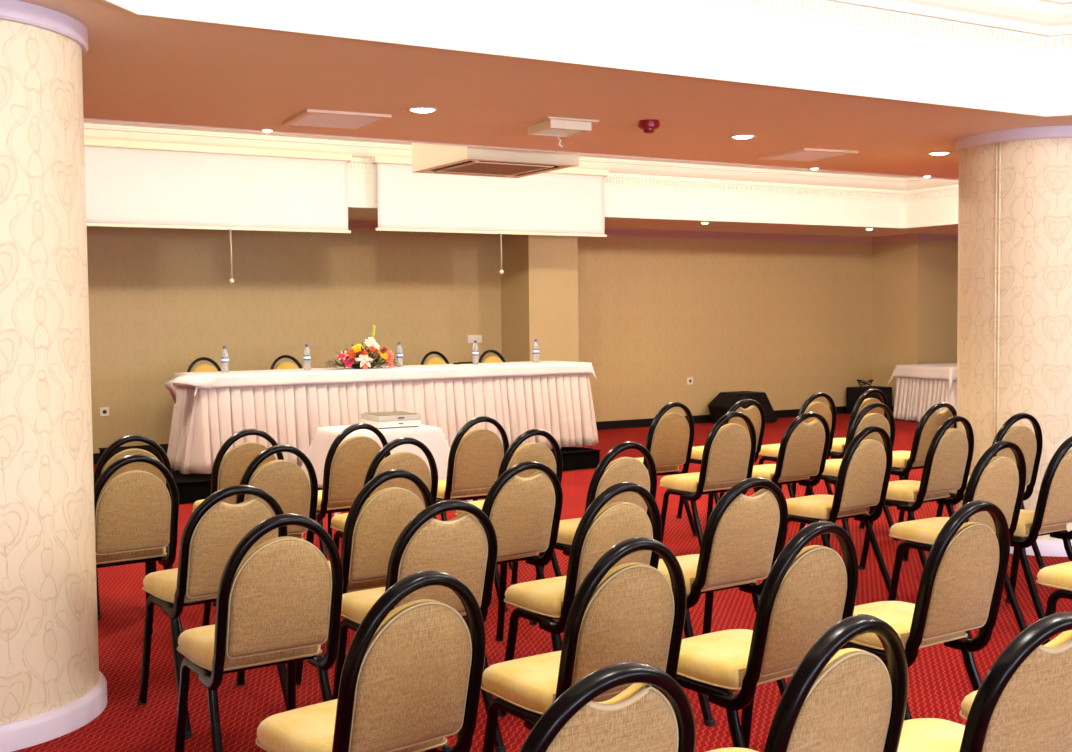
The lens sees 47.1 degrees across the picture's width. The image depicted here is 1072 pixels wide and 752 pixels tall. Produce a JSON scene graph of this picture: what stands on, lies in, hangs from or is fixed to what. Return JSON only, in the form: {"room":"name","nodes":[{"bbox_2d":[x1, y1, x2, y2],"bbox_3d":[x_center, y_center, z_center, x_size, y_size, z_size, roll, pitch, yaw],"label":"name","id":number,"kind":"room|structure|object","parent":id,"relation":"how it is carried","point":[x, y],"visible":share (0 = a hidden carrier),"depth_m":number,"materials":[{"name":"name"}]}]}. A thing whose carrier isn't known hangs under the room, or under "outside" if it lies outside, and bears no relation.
{"room":"assembly chamber","nodes":[
{"label":"assembly chamber","id":0,"kind":"room"},
{"bbox_2d":[87,226,871,452],"bbox_3d":[-1.275,-0.921,15.777,21.100,3.490,0.200,-2,3,-31],"label":"wall","id":1,"kind":"structure","parent":0,"point":[790,322],"depth_m":15.77,"materials":[{"name":"paper"}]},
{"bbox_2d":[93,406,893,463],"bbox_3d":[-0.966,0.786,15.368,21.100,0.115,0.948,-2,3,-31],"label":"baseboard","id":2,"kind":"structure","parent":1,"relation":"attached to","point":[633,423],"depth_m":17.38,"materials":[{"name":"black wood"}]},
{"bbox_2d":[348,220,957,243],"bbox_3d":[-0.974,-1.869,15.204,21.100,0.105,1.020,-2,3,-31],"label":"trim","id":3,"kind":"structure","parent":1,"relation":"attached to","point":[352,224],"depth_m":18.25,"materials":[{"name":"paint"}]},
{"bbox_2d":[84,120,913,178],"bbox_3d":[-0.461,-2.413,11.210,16.160,0.050,4.970,-2,3,-31],"label":"ceiling","id":4,"kind":"structure","parent":0,"point":[85,121],"depth_m":12.92,"materials":[{"name":"white paint"}]},
{"bbox_2d":[411,143,578,177],"bbox_3d":[-0.321,-1.925,9.273,0.930,0.733,0.930,-2,3,-31],"label":"air conditioner","id":5,"kind":"object","parent":4,"relation":"attached to","point":[426,158],"visible":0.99,"depth_m":9.07,"materials":[{"name":"plastic"}]},
{"bbox_2d":[442,163,544,174],"bbox_3d":[-0.318,-1.567,9.291,0.620,0.010,0.620,-2,3,-31],"label":"grille","id":6,"kind":"object","parent":5,"relation":"attached to","point":[467,168],"depth_m":9.27,"materials":[{"name":"metal"}]},
{"bbox_2d":[84,123,958,194],"bbox_3d":[-0.460,-2.291,11.216,15.960,0.195,4.770,-2,3,-31],"label":"trim","id":7,"kind":"structure","parent":4,"relation":"attached to","point":[362,152],"depth_m":14.82,"materials":[{"name":"white paint"}]},
{"bbox_2d":[84,137,351,283],"bbox_3d":[-3.233,-1.600,12.209,2.990,1.360,0.110,-2,3,-31],"label":"projection screen","id":8,"kind":"object","parent":7,"relation":"hanging from","point":[129,183],"visible":0.87,"depth_m":12.20,"materials":[{"name":"fabric"}]},
{"bbox_2d":[371,155,608,273],"bbox_3d":[-0.441,-1.769,13.855,2.980,1.240,0.110,-2,3,-31],"label":"projection screen","id":9,"kind":"object","parent":7,"relation":"hanging from","point":[570,201],"visible":0.95,"depth_m":13.80,"materials":[{"name":"fabric"}]},
{"bbox_2d":[500,234,578,361],"bbox_3d":[0.046,-0.586,16.033,0.732,2.770,0.730,-2,3,-31],"label":"wall pier","id":10,"kind":"object","parent":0,"point":[539,279],"visible":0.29,"depth_m":15.73,"materials":[{"name":"paper"}]},
{"bbox_2d":[12,413,1071,751],"bbox_3d":[3.465,1.224,7.891,21.100,0.100,18.350,-2,3,-31],"label":"floor","id":11,"kind":"structure","parent":0,"point":[938,678],"depth_m":5.91,"materials":[{"name":"red carpet"}]},
{"bbox_2d":[0,0,106,751],"bbox_3d":[-2.343,-0.007,4.904,1.130,2.770,1.130,2,4,42],"label":"round column","id":12,"kind":"structure","parent":11,"relation":"on","point":[52,684],"depth_m":4.66,"materials":[{"name":"paper"}]},
{"bbox_2d":[94,435,172,619],"bbox_3d":[-2.291,0.796,6.862,0.451,0.984,0.595,-2,3,-31],"label":"banquet chair","id":13,"kind":"object","parent":11,"relation":"on","point":[100,468],"visible":0.2,"depth_m":6.61,"materials":[{"name":"black metal"}]},
{"bbox_2d":[100,449,151,475],"bbox_3d":[-2.196,0.584,6.687,0.352,0.388,0.126,-2,3,-31],"label":"cushion","id":14,"kind":"object","parent":13,"relation":"on","point":[142,466],"depth_m":6.60,"materials":[{"name":"beige fabric"}]},
{"bbox_2d":[94,454,184,656],"bbox_3d":[-1.989,0.842,5.896,0.451,0.984,0.595,-3,4,-35],"label":"banquet chair","id":15,"kind":"object","parent":11,"relation":"on","point":[136,516],"visible":0.66,"depth_m":5.71,"materials":[{"name":"beige fabric"}]},
{"bbox_2d":[97,470,148,501],"bbox_3d":[-1.881,0.628,5.730,0.352,0.388,0.126,-3,4,-35],"label":"cushion","id":16,"kind":"object","parent":15,"relation":"on","point":[130,486],"depth_m":5.64,"materials":[{"name":"beige fabric"}]},
{"bbox_2d":[138,485,286,738],"bbox_3d":[-1.311,0.892,5.009,0.464,0.959,0.604,-3,4,-36],"label":"banquet chair","id":17,"kind":"object","parent":11,"relation":"on","point":[213,530],"visible":0.63,"depth_m":4.78,"materials":[{"name":"beige fabric"}]},
{"bbox_2d":[192,429,283,605],"bbox_3d":[-1.730,0.777,7.149,0.451,0.984,0.595,-2,3,-30],"label":"banquet chair","id":18,"kind":"object","parent":11,"relation":"on","point":[228,470],"visible":0.32,"depth_m":6.88,"materials":[{"name":"beige fabric"}]},
{"bbox_2d":[219,442,255,467],"bbox_3d":[-1.637,0.564,6.974,0.352,0.388,0.126,-2,3,-30],"label":"cushion","id":19,"kind":"object","parent":18,"relation":"on","point":[241,455],"depth_m":6.88,"materials":[{"name":"beige fabric"}]},
{"bbox_2d":[174,513,342,751],"bbox_3d":[-0.936,0.919,4.150,0.451,0.984,0.595,-2,3,-33],"label":"banquet chair","id":20,"kind":"object","parent":11,"relation":"on","point":[277,603],"visible":0.98,"depth_m":3.96,"materials":[{"name":"beige fabric"}]},
{"bbox_2d":[225,536,311,657],"bbox_3d":[-0.834,0.706,3.980,0.352,0.388,0.126,-2,3,-33],"label":"cushion","id":21,"kind":"object","parent":20,"relation":"on","point":[268,590],"depth_m":3.92,"materials":[{"name":"beige fabric"}]},
{"bbox_2d":[202,445,317,625],"bbox_3d":[-1.396,0.818,6.258,0.451,0.984,0.595,-3,3,-35],"label":"banquet chair","id":22,"kind":"object","parent":11,"relation":"on","point":[286,481],"visible":0.41,"depth_m":6.07,"materials":[{"name":"beige fabric"}]},
{"bbox_2d":[248,460,286,483],"bbox_3d":[-1.289,0.605,6.091,0.352,0.388,0.126,-3,3,-35],"label":"cushion","id":23,"kind":"object","parent":22,"relation":"on","point":[273,472],"depth_m":5.99,"materials":[{"name":"beige fabric"}]},
{"bbox_2d":[328,513,331,537],"bbox_3d":[-1.119,0.774,8.815,0.690,0.796,0.560,-2,3,-31],"label":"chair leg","id":24,"kind":"object","parent":11,"relation":"on","point":[329,514],"visible":0.11,"depth_m":8.85,"materials":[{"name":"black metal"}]},
{"bbox_2d":[301,424,472,515],"bbox_3d":[-1.120,0.658,8.809,1.094,0.584,0.964,-2,3,-31],"label":"tablecloth","id":25,"kind":"object","parent":24,"relation":"on","point":[433,437],"visible":0.38,"depth_m":8.67,"materials":[{"name":"white fabric"}]},
{"bbox_2d":[361,411,420,428],"bbox_3d":[-1.048,0.316,8.881,0.330,0.092,0.344,-2,3,-31],"label":"projector","id":26,"kind":"object","parent":25,"relation":"on","point":[380,420],"visible":0.94,"depth_m":8.76,"materials":[{"name":"silver metal"}]},
{"bbox_2d":[302,423,390,560],"bbox_3d":[-1.164,0.757,7.437,0.451,0.984,0.595,-2,3,-33],"label":"banquet chair","id":27,"kind":"object","parent":11,"relation":"on","point":[347,463],"visible":0.58,"depth_m":7.20,"materials":[{"name":"beige fabric"}]},
{"bbox_2d":[328,436,364,501],"bbox_3d":[-1.064,0.544,7.267,0.352,0.388,0.126,-2,3,-33],"label":"cushion","id":28,"kind":"object","parent":27,"relation":"on","point":[346,460],"depth_m":7.19,"materials":[{"name":"beige fabric"}]},
{"bbox_2d":[99,444,600,502],"bbox_3d":[-2.052,0.867,13.099,4.340,0.178,3.370,-2,3,-31],"label":"dais","id":29,"kind":"object","parent":11,"relation":"on","point":[192,487],"visible":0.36,"depth_m":12.55,"materials":[{"name":"black fabric"}]},
{"bbox_2d":[187,357,221,371],"bbox_3d":[-3.491,0.295,13.236,0.451,0.984,0.595,-2,3,-31],"label":"banquet chair","id":30,"kind":"object","parent":29,"relation":"on","point":[204,367],"visible":0.19,"depth_m":13.40,"materials":[{"name":"beige fabric"}]},
{"bbox_2d":[192,364,216,371],"bbox_3d":[-3.590,0.068,13.388,0.352,0.388,0.126,-2,3,-31],"label":"cushion","id":31,"kind":"object","parent":30,"relation":"on","point":[204,367],"depth_m":13.39,"materials":[{"name":"beige fabric"}]},
{"bbox_2d":[270,355,302,369],"bbox_3d":[-2.691,0.264,13.708,0.451,0.984,0.595,-2,3,-31],"label":"banquet chair","id":32,"kind":"object","parent":29,"relation":"on","point":[285,365],"visible":0.19,"depth_m":13.87,"materials":[{"name":"beige fabric"}]},
{"bbox_2d":[167,374,598,475],"bbox_3d":[-1.355,0.372,12.136,4.388,0.890,0.907,-2,3,-31],"label":"table skirt","id":33,"kind":"object","parent":29,"relation":"on","point":[561,406],"visible":0.73,"depth_m":11.62,"materials":[{"name":"fabric"}]},
{"bbox_2d":[164,361,596,403],"bbox_3d":[-1.486,0.041,12.122,4.437,0.258,0.877,-2,3,-31],"label":"tablecloth","id":34,"kind":"object","parent":33,"relation":"on","point":[276,377],"visible":0.96,"depth_m":11.69,"materials":[{"name":"white fabric"}]},
{"bbox_2d":[325,325,397,368],"bbox_3d":[-1.682,-0.275,11.931,0.749,0.438,0.393,-3,4,-43],"label":"flower arrangement","id":35,"kind":"object","parent":34,"relation":"on","point":[362,354],"visible":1,"depth_m":11.83,"materials":[{"name":"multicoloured plant"}]},
{"bbox_2d":[420,351,449,364],"bbox_3d":[-1.090,0.201,14.653,0.451,0.984,0.595,-2,3,-31],"label":"banquet chair","id":36,"kind":"object","parent":29,"relation":"on","point":[430,361],"visible":0.16,"depth_m":14.81,"materials":[{"name":"beige fabric"}]},
{"bbox_2d":[479,350,505,362],"bbox_3d":[-0.419,0.175,15.049,0.451,0.984,0.595,-2,3,-31],"label":"banquet chair","id":37,"kind":"object","parent":29,"relation":"on","point":[490,359],"visible":0.16,"depth_m":15.21,"materials":[{"name":"beige fabric"}]},
{"bbox_2d":[296,469,435,685],"bbox_3d":[-0.726,0.862,5.253,0.451,0.984,0.595,-3,4,-36],"label":"banquet chair","id":38,"kind":"object","parent":11,"relation":"on","point":[373,525],"visible":0.47,"depth_m":5.01,"materials":[{"name":"beige fabric"}]},
{"bbox_2d":[348,487,406,582],"bbox_3d":[-0.617,0.648,5.088,0.352,0.388,0.126,-3,4,-36],"label":"cushion","id":39,"kind":"object","parent":38,"relation":"on","point":[377,521],"depth_m":5.01,"materials":[{"name":"beige fabric"}]},
{"bbox_2d":[256,570,485,751],"bbox_3d":[-0.440,0.959,3.238,0.451,0.984,0.595,-3,4,-40],"label":"banquet chair","id":40,"kind":"object","parent":11,"relation":"on","point":[412,673],"visible":1,"depth_m":3.05,"materials":[{"name":"beige fabric"}]},
{"bbox_2d":[374,599,444,634],"bbox_3d":[-0.320,0.745,3.082,0.352,0.388,0.126,-3,4,-40],"label":"cushion","id":41,"kind":"object","parent":40,"relation":"on","point":[422,616],"depth_m":3.00,"materials":[{"name":"beige fabric"}]},
{"bbox_2d":[330,437,437,550],"bbox_3d":[-0.815,0.796,6.578,0.451,0.984,0.595,-2,3,-32],"label":"banquet chair","id":42,"kind":"object","parent":11,"relation":"on","point":[408,461],"visible":0.36,"depth_m":6.36,"materials":[{"name":"beige fabric"}]},
{"bbox_2d":[376,452,410,470],"bbox_3d":[-0.715,0.583,6.407,0.352,0.388,0.126,-2,3,-32],"label":"cushion","id":43,"kind":"object","parent":42,"relation":"on","point":[399,460],"depth_m":6.31,"materials":[{"name":"beige fabric"}]},
{"bbox_2d":[332,500,505,751],"bbox_3d":[-0.452,0.905,4.573,0.464,0.959,0.604,-3,3,-34],"label":"banquet chair","id":44,"kind":"object","parent":11,"relation":"on","point":[460,547],"visible":0.52,"depth_m":4.38,"materials":[{"name":"beige fabric"}]},
{"bbox_2d":[448,512,467,520],"bbox_3d":[-0.346,0.680,4.402,0.367,0.386,0.136,-3,3,-34],"label":"cushion","id":45,"kind":"object","parent":44,"relation":"on","point":[464,516],"depth_m":4.36,"materials":[{"name":"beige fabric"}]},
{"bbox_2d":[436,416,511,568],"bbox_3d":[-0.465,0.730,7.843,0.451,0.984,0.595,-2,3,-31],"label":"banquet chair","id":46,"kind":"object","parent":11,"relation":"on","point":[475,457],"visible":0.63,"depth_m":7.63,"materials":[{"name":"beige fabric"}]},
{"bbox_2d":[452,428,488,490],"bbox_3d":[-0.368,0.517,7.670,0.352,0.388,0.126,-2,3,-31],"label":"cushion","id":47,"kind":"object","parent":46,"relation":"on","point":[470,451],"depth_m":7.60,"materials":[{"name":"beige fabric"}]},
{"bbox_2d":[455,429,562,611],"bbox_3d":[-0.156,0.771,6.958,0.451,0.984,0.595,-3,4,-35],"label":"banquet chair","id":48,"kind":"object","parent":11,"relation":"on","point":[537,452],"visible":0.3,"depth_m":6.74,"materials":[{"name":"beige fabric"}]},
{"bbox_2d":[513,443,530,454],"bbox_3d":[-0.048,0.557,6.793,0.352,0.388,0.126,-3,4,-35],"label":"cushion","id":49,"kind":"object","parent":48,"relation":"on","point":[525,449],"depth_m":6.69,"materials":[{"name":"beige fabric"}]},
{"bbox_2d":[480,461,562,668],"bbox_3d":[-0.195,0.847,5.691,0.464,0.959,0.604,-3,4,-37],"label":"banquet chair","id":50,"kind":"object","parent":11,"relation":"on","point":[524,514],"visible":0.66,"depth_m":5.51,"materials":[{"name":"beige fabric"}]},
{"bbox_2d":[498,482,661,716],"bbox_3d":[0.178,0.875,4.806,0.451,0.984,0.595,-3,3,-35],"label":"banquet chair","id":51,"kind":"object","parent":11,"relation":"on","point":[547,602],"visible":0.67,"depth_m":4.61,"materials":[{"name":"beige fabric"}]},
{"bbox_2d":[593,502,632,520],"bbox_3d":[0.285,0.662,4.639,0.352,0.388,0.126,-3,3,-35],"label":"cushion","id":52,"kind":"object","parent":51,"relation":"on","point":[617,511],"depth_m":4.55,"materials":[{"name":"gold fabric"}]},
{"bbox_2d":[481,537,686,751],"bbox_3d":[0.134,0.932,3.679,0.451,0.984,0.595,-3,3,-34],"label":"banquet chair","id":53,"kind":"object","parent":11,"relation":"on","point":[628,612],"visible":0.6,"depth_m":3.49,"materials":[{"name":"beige fabric"}]},
{"bbox_2d":[597,562,649,586],"bbox_3d":[0.239,0.718,3.511,0.352,0.388,0.126,-3,3,-34],"label":"cushion","id":54,"kind":"object","parent":53,"relation":"on","point":[633,574],"depth_m":3.43,"materials":[{"name":"gold fabric"}]},
{"bbox_2d":[529,442,656,624],"bbox_3d":[0.301,0.802,6.244,0.451,0.984,0.595,-3,3,-35],"label":"banquet chair","id":55,"kind":"object","parent":11,"relation":"on","point":[608,472],"visible":0.43,"depth_m":6.04,"materials":[{"name":"beige fabric"}]},
{"bbox_2d":[605,457,631,469],"bbox_3d":[0.407,0.589,6.078,0.352,0.388,0.126,-3,3,-35],"label":"cushion","id":56,"kind":"object","parent":55,"relation":"on","point":[622,463],"depth_m":5.99,"materials":[{"name":"gold fabric"}]},
{"bbox_2d":[519,662,695,751],"bbox_3d":[0.001,1.003,2.529,0.465,0.959,0.604,-3,3,-35],"label":"banquet chair","id":57,"kind":"object","parent":11,"relation":"on","point":[640,718],"visible":1,"depth_m":2.29,"materials":[{"name":"beige fabric"}]},
{"bbox_2d":[597,683,649,703],"bbox_3d":[0.109,0.778,2.359,0.367,0.386,0.136,-3,3,-35],"label":"cushion","id":58,"kind":"object","parent":57,"relation":"on","point":[637,693],"depth_m":2.32,"materials":[{"name":"gold fabric"}]},
{"bbox_2d":[635,402,696,535],"bbox_3d":[0.831,0.663,8.912,0.451,0.984,0.595,-3,3,-34],"label":"banquet chair","id":59,"kind":"object","parent":11,"relation":"on","point":[670,438],"visible":0.52,"depth_m":8.72,"materials":[{"name":"beige fabric"}]},
{"bbox_2d":[660,411,755,548],"bbox_3d":[1.117,0.705,8.025,0.451,0.984,0.595,-2,3,-32],"label":"banquet chair","id":60,"kind":"object","parent":11,"relation":"on","point":[728,456],"visible":0.8,"depth_m":7.84,"materials":[{"name":"beige fabric"}]},
{"bbox_2d":[676,399,765,518],"bbox_3d":[1.439,0.641,9.492,0.464,0.959,0.604,-2,3,-34],"label":"banquet chair","id":61,"kind":"object","parent":11,"relation":"on","point":[756,413],"visible":0.34,"depth_m":9.34,"materials":[{"name":"beige fabric"}]},
{"bbox_2d":[658,477,787,726],"bbox_3d":[0.707,0.868,5.085,0.464,0.959,0.604,-3,3,-35],"label":"banquet chair","id":62,"kind":"object","parent":11,"relation":"on","point":[743,538],"visible":0.8,"depth_m":4.88,"materials":[{"name":"beige fabric"}]},
{"bbox_2d":[703,489,765,588],"bbox_3d":[0.814,0.643,4.915,0.367,0.386,0.136,-3,3,-35],"label":"cushion","id":63,"kind":"object","parent":62,"relation":"on","point":[737,549],"depth_m":4.85,"materials":[{"name":"beige fabric"}]},
{"bbox_2d":[708,391,777,423],"bbox_3d":[3.002,0.459,17.785,0.960,0.450,0.467,-2,3,-31],"label":"loudspeaker","id":64,"kind":"object","parent":11,"relation":"on","point":[720,405],"visible":0.47,"depth_m":17.66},
{"bbox_2d":[676,521,858,748],"bbox_3d":[0.691,0.915,3.905,0.451,0.984,0.595,-3,4,-37],"label":"banquet chair","id":65,"kind":"object","parent":11,"relation":"on","point":[808,590],"visible":0.79,"depth_m":3.71,"materials":[{"name":"beige fabric"}]},
{"bbox_2d":[794,545,824,559],"bbox_3d":[0.803,0.701,3.742,0.352,0.388,0.126,-3,4,-37],"label":"cushion","id":66,"kind":"object","parent":65,"relation":"on","point":[813,552],"depth_m":3.66,"materials":[{"name":"gold fabric"}]},
{"bbox_2d":[738,412,830,545],"bbox_3d":[1.630,0.702,8.233,0.464,0.959,0.604,-3,3,-34],"label":"banquet chair","id":67,"kind":"object","parent":11,"relation":"on","point":[803,449],"visible":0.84,"depth_m":8.04,"materials":[{"name":"beige fabric"}]},
{"bbox_2d":[759,392,836,497],"bbox_3d":[2.067,0.607,9.806,0.451,0.984,0.595,-2,3,-31],"label":"banquet chair","id":68,"kind":"object","parent":11,"relation":"on","point":[768,452],"visible":0.33,"depth_m":9.65,"materials":[{"name":"beige fabric"}]},
{"bbox_2d":[707,614,907,751],"bbox_3d":[0.499,0.974,2.763,0.451,0.984,0.595,-3,4,-37],"label":"banquet chair","id":69,"kind":"object","parent":11,"relation":"on","point":[835,699],"visible":1,"depth_m":2.53,"materials":[{"name":"beige fabric"}]},
{"bbox_2d":[825,648,866,666],"bbox_3d":[0.613,0.760,2.602,0.352,0.388,0.126,-3,4,-37],"label":"cushion","id":70,"kind":"object","parent":69,"relation":"on","point":[849,657],"depth_m":2.53,"materials":[{"name":"gold fabric"}]},
{"bbox_2d":[783,426,896,596],"bbox_3d":[1.681,0.753,6.957,0.451,0.984,0.595,-3,4,-37],"label":"banquet chair","id":71,"kind":"object","parent":11,"relation":"on","point":[864,473],"visible":0.84,"depth_m":6.79,"materials":[{"name":"beige fabric"}]},
{"bbox_2d":[798,402,898,540],"bbox_3d":[2.208,0.661,8.698,0.451,0.984,0.595,-2,3,-29],"label":"banquet chair","id":72,"kind":"object","parent":11,"relation":"on","point":[832,466],"visible":0.36,"depth_m":8.49,"materials":[{"name":"beige fabric"}]},
{"bbox_2d":[830,389,890,506],"bbox_3d":[2.581,0.583,10.179,0.451,0.984,0.595,-2,3,-33],"label":"banquet chair","id":73,"kind":"object","parent":11,"relation":"on","point":[839,444],"visible":0.31,"depth_m":9.95,"materials":[{"name":"beige fabric"}]},
{"bbox_2d":[846,380,891,413],"bbox_3d":[5.193,0.321,19.173,0.560,0.545,0.440,-2,3,-31],"label":"loudspeaker","id":74,"kind":"object","parent":11,"relation":"on","point":[853,394],"depth_m":19.08,"materials":[{"name":"plastic"}]},
{"bbox_2d":[868,390,890,409],"bbox_3d":[5.303,0.386,18.992,0.480,0.330,0.012,-2,3,-31],"label":"grille","id":75,"kind":"object","parent":74,"relation":"attached to","point":[887,393],"depth_m":19.04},
{"bbox_2d":[859,402,956,528],"bbox_3d":[2.725,0.655,8.958,0.464,0.959,0.604,-2,3,-34],"label":"banquet chair","id":76,"kind":"object","parent":11,"relation":"on","point":[903,462],"visible":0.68,"depth_m":8.71,"materials":[{"name":"beige fabric"}]},
{"bbox_2d":[858,416,973,569],"bbox_3d":[2.341,0.717,7.537,0.451,0.984,0.595,-3,4,-35],"label":"banquet chair","id":77,"kind":"object","parent":11,"relation":"on","point":[948,460],"visible":0.88,"depth_m":7.36,"materials":[{"name":"beige fabric"}]},
{"bbox_2d":[893,377,956,421],"bbox_3d":[6.169,0.251,17.862,1.532,0.796,1.242,-2,3,-24],"label":"table","id":78,"kind":"object","parent":11,"relation":"on","point":[914,397],"visible":0.32,"depth_m":17.64,"materials":[{"name":"fabric"}]},
{"bbox_2d":[886,363,956,390],"bbox_3d":[6.136,0.006,17.903,1.496,0.336,1.346,-2,3,-24],"label":"tablecloth","id":79,"kind":"object","parent":78,"relation":"on","point":[942,371],"visible":0.57,"depth_m":17.58,"materials":[{"name":"white fabric"}]},
{"bbox_2d":[846,500,1009,720],"bbox_3d":[1.307,0.890,4.291,0.451,0.984,0.595,-2,3,-34],"label":"banquet chair","id":80,"kind":"object","parent":11,"relation":"on","point":[963,577],"visible":0.81,"depth_m":4.10,"materials":[{"name":"beige fabric"}]},
{"bbox_2d":[957,522,981,531],"bbox_3d":[1.411,0.676,4.123,0.352,0.388,0.126,-2,3,-34],"label":"cushion","id":81,"kind":"object","parent":80,"relation":"on","point":[969,526],"depth_m":4.04,"materials":[{"name":"gold fabric"}]},
{"bbox_2d":[888,440,1026,638],"bbox_3d":[2.094,0.790,6.129,0.451,0.984,0.595,-2,3,-33],"label":"banquet chair","id":82,"kind":"object","parent":11,"relation":"on","point":[997,480],"visible":0.6,"depth_m":5.99,"materials":[{"name":"beige fabric"}]},
{"bbox_2d":[959,690,977,719],"bbox_3d":[1.498,0.935,3.350,0.451,0.984,0.595,-3,3,-35],"label":"banquet chair","id":83,"kind":"object","parent":11,"relation":"on","point":[966,704],"visible":0.16,"depth_m":3.44,"materials":[{"name":"beige fabric"}]},
{"bbox_2d":[897,612,1071,751],"bbox_3d":[0.989,0.975,2.892,0.464,0.959,0.604,-2,3,-30],"label":"banquet chair","id":84,"kind":"object","parent":11,"relation":"on","point":[1023,703],"visible":0.94,"depth_m":2.63,"materials":[{"name":"beige fabric"}]},
{"bbox_2d":[1043,630,1071,647],"bbox_3d":[1.083,0.751,2.713,0.367,0.386,0.136,-2,3,-30],"label":"cushion","id":85,"kind":"object","parent":84,"relation":"on","point":[1063,640],"depth_m":2.67,"materials":[{"name":"gold fabric"}]},
{"bbox_2d":[936,413,1046,568],"bbox_3d":[2.827,0.704,7.714,0.451,0.984,0.595,-2,3,-27],"label":"banquet chair","id":86,"kind":"object","parent":11,"relation":"on","point":[1030,444],"visible":0.43,"depth_m":7.52,"materials":[{"name":"beige fabric"}]},
{"bbox_2d":[955,125,1071,556],"bbox_3d":[3.462,-0.241,8.459,1.130,2.770,1.130,0,3,12],"label":"round column","id":87,"kind":"structure","parent":11,"relation":"on","point":[1014,321],"depth_m":8.02,"materials":[{"name":"paper"}]},
{"bbox_2d":[995,436,1071,619],"bbox_3d":[2.554,0.773,6.376,0.451,0.984,0.595,-2,3,-34],"label":"banquet chair","id":88,"kind":"object","parent":11,"relation":"on","point":[1053,510],"visible":0.71,"depth_m":6.14,"materials":[{"name":"beige fabric"}]},
{"bbox_2d":[1036,561,1071,644],"bbox_3d":[2.396,0.842,5.029,0.451,0.984,0.595,-3,3,-35],"label":"banquet chair","id":89,"kind":"object","parent":11,"relation":"on","point":[1059,576],"visible":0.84,"depth_m":5.07,"materials":[{"name":"beige fabric"}]},
{"bbox_2d":[19,0,1071,236],"bbox_3d":[3.437,-1.598,7.750,21.100,0.012,18.350,-2,3,-31],"label":"ceiling","id":90,"kind":"structure","parent":0,"point":[139,68],"depth_m":6.80,"materials":[{"name":"paint"}]},
{"bbox_2d":[282,109,390,129],"bbox_3d":[-1.186,-1.516,7.290,0.500,0.016,0.540,-2,3,-27],"label":"ceiling vent","id":91,"kind":"object","parent":90,"relation":"in","point":[309,117],"visible":1,"depth_m":7.24,"materials":[{"name":"white metal"}]},
{"bbox_2d":[290,113,381,128],"bbox_3d":[-1.186,-1.516,7.290,0.430,0.015,0.470,-2,3,-27],"label":"grille","id":92,"kind":"object","parent":91,"relation":"attached to","point":[321,120],"depth_m":7.29,"materials":[{"name":"white metal"}]},
{"bbox_2d":[84,118,957,224],"bbox_3d":[-0.458,-2.056,11.227,16.060,0.664,4.870,-2,3,-31],"label":"ceiling beam","id":93,"kind":"structure","parent":90,"relation":"attached to","point":[362,186],"depth_m":15.81,"materials":[{"name":"white paint"}]},
{"bbox_2d":[347,162,957,200],"bbox_3d":[-0.459,-2.147,11.223,15.960,0.098,4.770,-2,3,-31],"label":"trim","id":94,"kind":"structure","parent":93,"relation":"attached to","point":[353,167],"depth_m":15.91,"materials":[{"name":"white paint"}]},
{"bbox_2d":[84,119,958,228],"bbox_3d":[-0.455,-1.741,11.243,15.960,0.044,4.770,-2,3,-31],"label":"trim","id":95,"kind":"structure","parent":90,"relation":"attached to","point":[356,205],"depth_m":14.86,"materials":[{"name":"white paint"}]},
{"bbox_2d":[520,117,598,147],"bbox_3d":[0.143,-1.483,7.532,0.350,0.130,0.370,-2,3,-28],"label":"projector","id":96,"kind":"object","parent":90,"relation":"in","point":[558,127],"visible":1,"depth_m":7.44,"materials":[{"name":"plastic"}]},
{"bbox_2d":[528,119,590,136],"bbox_3d":[0.142,-1.517,7.530,0.280,0.056,0.300,-2,3,-28],"label":"grille","id":97,"kind":"object","parent":96,"relation":"attached to","point":[547,127],"depth_m":7.44,"materials":[{"name":"plastic"}]},
{"bbox_2d":[102,0,1071,116],"bbox_3d":[2.602,-1.355,2.923,6.300,0.044,7.280,-2,3,-31],"label":"trim","id":98,"kind":"structure","parent":90,"relation":"attached to","point":[134,8],"depth_m":5.60,"materials":[{"name":"white paint"}]},
{"bbox_2d":[129,0,1071,109],"bbox_3d":[2.599,-1.671,2.907,6.400,0.664,7.380,-2,3,-31],"label":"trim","id":99,"kind":"structure","parent":90,"relation":"attached to","point":[696,34],"depth_m":6.12,"materials":[{"name":"white paint"}]},
{"bbox_2d":[700,0,1071,52],"bbox_3d":[2.598,-1.762,2.902,6.300,0.098,7.280,-2,3,-31],"label":"trim","id":100,"kind":"structure","parent":99,"relation":"attached to","point":[820,9],"depth_m":6.78,"materials":[{"name":"white paint"}]},
{"bbox_2d":[824,0,1071,36],"bbox_3d":[2.596,-1.905,2.895,6.300,0.195,7.280,-2,3,-31],"label":"trim","id":101,"kind":"structure","parent":99,"relation":"attached to","point":[1046,18],"depth_m":7.05,"materials":[{"name":"white paint"}]},
{"bbox_2d":[638,119,659,133],"bbox_3d":[0.688,-1.515,7.493,0.128,0.075,0.128,-2,3,-31],"label":"fire alarm","id":102,"kind":"object","parent":90,"relation":"attached to","point":[648,126],"visible":1,"depth_m":7.45,"materials":[{"name":"red plastic"}]},
{"bbox_2d":[759,148,857,161],"bbox_3d":[2.018,-1.640,9.147,0.480,0.016,0.560,-2,3,-25],"label":"ceiling vent","id":103,"kind":"object","parent":90,"relation":"in","point":[804,154],"visible":1,"depth_m":9.10,"materials":[{"name":"white metal"}]},
{"bbox_2d":[768,151,848,160],"bbox_3d":[2.018,-1.640,9.147,0.410,0.015,0.490,-2,3,-25],"label":"grille","id":104,"kind":"object","parent":103,"relation":"attached to","point":[789,155],"depth_m":9.13,"materials":[{"name":"white metal"}]},
{"bbox_2d":[872,241,957,405],"bbox_3d":[6.840,-0.847,19.928,2.920,2.770,0.930,-2,3,-31],"label":"wall","id":105,"kind":"structure","parent":0,"point":[915,283],"depth_m":19.07,"materials":[{"name":"paper"}]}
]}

